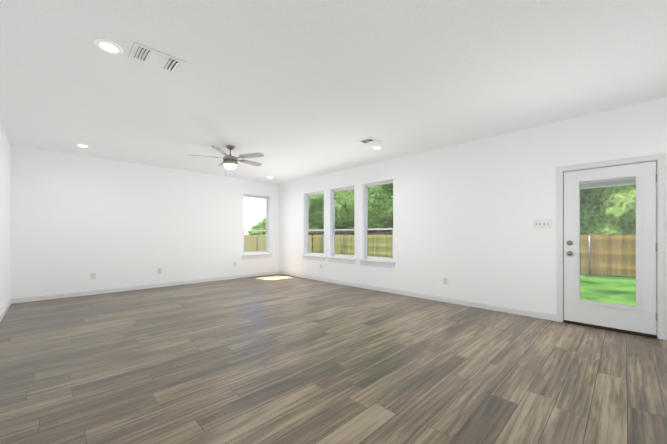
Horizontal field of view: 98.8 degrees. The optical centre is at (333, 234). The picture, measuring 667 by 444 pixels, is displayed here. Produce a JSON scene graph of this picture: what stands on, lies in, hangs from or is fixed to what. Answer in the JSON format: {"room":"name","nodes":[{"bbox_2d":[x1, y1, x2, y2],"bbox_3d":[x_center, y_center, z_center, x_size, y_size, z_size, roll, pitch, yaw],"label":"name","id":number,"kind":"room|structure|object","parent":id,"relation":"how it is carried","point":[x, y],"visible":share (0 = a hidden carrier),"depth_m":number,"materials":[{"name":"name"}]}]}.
{"room":"empty living room","nodes":[
{"label":"empty living room","id":0,"kind":"room"},
{"bbox_2d":[0,123,10,313],"bbox_3d":[-2.039,-0.183,1.236,0.140,2.740,10.480,0,0,-44],"label":"wall","id":1,"kind":"structure","parent":0,"point":[5,190],"depth_m":4.40,"materials":[{"name":"white paint"}]},
{"bbox_2d":[0,299,11,321],"bbox_3d":[-1.985,1.143,1.289,0.013,0.088,10.200,0,0,-44],"label":"baseboard","id":2,"kind":"structure","parent":1,"relation":"attached to","point":[5,309],"depth_m":4.30,"materials":[{"name":"white wood"}]},
{"bbox_2d":[10,145,278,298],"bbox_3d":[-3.659,-0.179,6.891,5.470,2.740,0.140,0,0,-44],"label":"wall","id":3,"kind":"structure","parent":0,"point":[77,221],"depth_m":5.99,"materials":[{"name":"white paint"}]},
{"bbox_2d":[11,271,278,303],"bbox_3d":[-3.606,1.147,6.835,5.470,0.088,0.013,0,0,-44],"label":"baseboard","id":4,"kind":"structure","parent":3,"relation":"attached to","point":[58,296],"depth_m":6.07,"materials":[{"name":"white wood"}]},
{"bbox_2d":[242,194,271,258],"bbox_3d":[-2.228,-0.230,8.266,0.950,1.813,0.176,0,0,-44],"label":"window","id":5,"kind":"structure","parent":3,"relation":"in","point":[258,254],"depth_m":8.37,"materials":[{"name":"white"}]},
{"bbox_2d":[0,274,666,443],"bbox_3d":[-0.038,1.248,3.200,5.750,0.120,10.480,0,0,-44],"label":"floor","id":6,"kind":"structure","parent":0,"point":[277,359],"depth_m":2.48,"materials":[{"name":"brown wood"}]},
{"bbox_2d":[0,0,666,183],"bbox_3d":[-0.038,-1.612,3.203,5.750,0.120,10.480,0,0,-44],"label":"ceiling","id":7,"kind":"structure","parent":0,"point":[292,90],"depth_m":2.79,"materials":[{"name":"white paint"}]},
{"bbox_2d":[75,144,89,147],"bbox_3d":[-4.353,-1.545,4.964,0.192,0.012,0.192,0,0,-44],"label":"recessed light","id":8,"kind":"object","parent":7,"relation":"in","point":[83,145],"visible":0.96,"depth_m":4.94,"materials":[{"name":"white"}]},
{"bbox_2d":[94,39,122,54],"bbox_3d":[-1.852,-1.547,2.360,0.192,0.012,0.192,0,0,-44],"label":"recessed light","id":9,"kind":"object","parent":7,"relation":"in","point":[108,46],"visible":1,"depth_m":2.35,"materials":[{"name":"white"}]},
{"bbox_2d":[128,42,185,74],"bbox_3d":[-1.557,-1.543,2.531,0.385,0.019,0.275,0,0,-44],"label":"ceiling vent","id":10,"kind":"object","parent":7,"relation":"in","point":[153,57],"visible":1,"depth_m":2.51,"materials":[{"name":"white metal"}]},
{"bbox_2d":[193,145,263,175],"bbox_3d":[-1.802,-1.282,5.051,1.253,0.538,1.259,0,0,-44],"label":"fan","id":11,"kind":"object","parent":7,"relation":"hanging from","point":[230,161],"visible":1,"depth_m":4.92,"materials":[{"name":"grey metal"}]},
{"bbox_2d":[357,137,380,145],"bbox_3d":[0.595,-1.543,4.749,0.315,0.016,0.275,0,0,-44],"label":"ceiling vent","id":12,"kind":"object","parent":7,"relation":"in","point":[369,141],"visible":1,"depth_m":4.73,"materials":[{"name":"white metal"}]},
{"bbox_2d":[279,98,666,314],"bbox_3d":[1.964,-0.180,5.167,0.140,2.740,10.480,0,0,-44],"label":"wall","id":13,"kind":"structure","parent":0,"point":[466,214],"depth_m":4.67,"materials":[{"name":"white paint"}]},
{"bbox_2d":[301,191,324,260],"bbox_3d":[-0.504,-0.230,7.649,0.176,1.813,0.920,0,0,-44],"label":"window","id":14,"kind":"structure","parent":13,"relation":"in","point":[314,256],"depth_m":7.79,"materials":[{"name":"white"}]},
{"bbox_2d":[327,186,355,263],"bbox_3d":[0.225,-0.231,6.907,0.176,1.813,0.920,0,0,-44],"label":"window","id":15,"kind":"structure","parent":13,"relation":"in","point":[345,258],"depth_m":7.02,"materials":[{"name":"white"}]},
{"bbox_2d":[359,180,394,267],"bbox_3d":[0.961,-0.231,6.157,0.176,1.813,0.920,0,0,-44],"label":"window","id":16,"kind":"structure","parent":13,"relation":"in","point":[367,260],"depth_m":6.27,"materials":[{"name":"white"}]},
{"bbox_2d":[279,271,556,320],"bbox_3d":[1.909,1.145,5.112,0.013,0.088,10.200,0,0,-44],"label":"baseboard","id":17,"kind":"structure","parent":13,"relation":"attached to","point":[540,315],"depth_m":5.06,"materials":[{"name":"white wood"}]},
{"bbox_2d":[533,219,550,227],"bbox_3d":[2.951,-0.158,4.048,0.017,0.112,0.197,0,0,-44],"label":"light switch","id":18,"kind":"object","parent":13,"relation":"attached to","point":[542,223],"visible":1,"depth_m":4.04,"materials":[{"name":"white plastic"}]},
{"bbox_2d":[564,161,656,335],"bbox_3d":[3.422,0.158,3.583,0.134,2.019,0.848,0,0,-44],"label":"door","id":19,"kind":"structure","parent":13,"relation":"in","point":[640,317],"depth_m":3.53,"materials":[{"name":"white wood"}]},
{"bbox_2d":[556,153,666,339],"bbox_3d":[3.462,0.131,3.628,0.158,2.115,0.987,0,0,-44],"label":"door frame","id":20,"kind":"structure","parent":13,"relation":"attached to","point":[660,159],"depth_m":3.33,"materials":[{"name":"white"}]},
{"label":"outside","id":21,"kind":"structure","parent":0,"visible":0},
{"bbox_2d":[341,248,635,305],"bbox_3d":[3.753,1.799,17.431,90.000,0.200,100.000,0,0,-44],"label":"grass","id":22,"kind":"structure","parent":21,"point":[594,277],"depth_m":9.19,"materials":[{"name":"green plant"}]},
{"bbox_2d":[248,228,262,234],"bbox_3d":[-7.110,0.549,26.510,1.564,2.284,1.593,0,0,-44],"label":"tree","id":23,"kind":"object","parent":22,"relation":"on","point":[252,233],"depth_m":26.01,"materials":[{"name":"green plant"}]},
{"bbox_2d":[251,221,265,234],"bbox_3d":[-7.353,0.159,28.371,1.968,3.042,1.986,0,0,-44],"label":"tree","id":24,"kind":"object","parent":22,"relation":"on","point":[260,226],"depth_m":27.95,"materials":[{"name":"green plant"}]},
{"bbox_2d":[244,235,312,254],"bbox_3d":[-12.684,0.831,14.548,30.500,1.702,0.118,0,0,-44],"label":"fence","id":25,"kind":"object","parent":22,"relation":"on","point":[251,246],"depth_m":21.40,"materials":[{"name":"brown wood"}]},
{"bbox_2d":[308,214,322,232],"bbox_3d":[-0.709,-4.944,34.220,7.677,13.246,9.199,0,0,-44],"label":"tree","id":26,"kind":"object","parent":22,"relation":"on","point":[311,225],"depth_m":31.89,"materials":[{"name":"green plant"}]},
{"bbox_2d":[309,194,348,231],"bbox_3d":[0.864,-5.070,31.003,8.685,13.501,8.667,0,0,-44],"label":"tree","id":27,"kind":"object","parent":22,"relation":"on","point":[318,212],"depth_m":28.01,"materials":[{"name":"green plant"}]},
{"bbox_2d":[308,232,392,251],"bbox_3d":[2.594,0.716,22.194,0.016,1.902,14.409,0,0,-44],"label":"fence","id":28,"kind":"object","parent":22,"relation":"on","point":[371,233],"depth_m":23.57,"materials":[{"name":"brown wood"}]},
{"bbox_2d":[335,184,390,231],"bbox_3d":[4.926,-5.254,28.023,10.307,13.862,9.247,0,0,-44],"label":"tree","id":29,"kind":"object","parent":22,"relation":"on","point":[349,207],"depth_m":24.81,"materials":[{"name":"green plant"}]},
{"bbox_2d":[368,183,392,231],"bbox_3d":[7.261,-4.803,24.738,9.037,12.965,9.343,0,0,-44],"label":"tree","id":30,"kind":"object","parent":22,"relation":"on","point":[382,217],"depth_m":22.54,"materials":[{"name":"green plant"}]},
{"bbox_2d":[313,234,635,276],"bbox_3d":[9.872,0.830,13.280,0.116,1.702,33.500,0,0,-44],"label":"fence","id":31,"kind":"object","parent":22,"relation":"on","point":[387,244],"depth_m":12.16,"materials":[{"name":"brown wood"}]},
{"bbox_2d":[580,183,593,226],"bbox_3d":[12.924,-4.419,18.171,7.918,12.178,9.167,0,0,-44],"label":"tree","id":32,"kind":"object","parent":22,"relation":"on","point":[587,199],"depth_m":16.80,"materials":[{"name":"green plant"}]},
{"bbox_2d":[580,183,603,245],"bbox_3d":[13.038,-1.759,16.518,5.768,6.845,4.508,0,0,-44],"label":"tree","id":33,"kind":"object","parent":22,"relation":"on","point":[585,206],"depth_m":14.57,"materials":[{"name":"green plant"}]},
{"bbox_2d":[580,179,635,266],"bbox_3d":[14.528,-0.514,13.775,4.052,4.392,3.902,0,0,-44],"label":"tree","id":34,"kind":"object","parent":22,"relation":"on","point":[614,204],"depth_m":13.23,"materials":[{"name":"green plant"}]},
{"bbox_2d":[587,179,630,204],"bbox_3d":[17.321,-5.842,23.949,12.583,15.035,10.990,0,0,-44],"label":"tree","id":35,"kind":"object","parent":22,"relation":"on","point":[595,195],"depth_m":18.21,"materials":[{"name":"green plant"}]}
]}

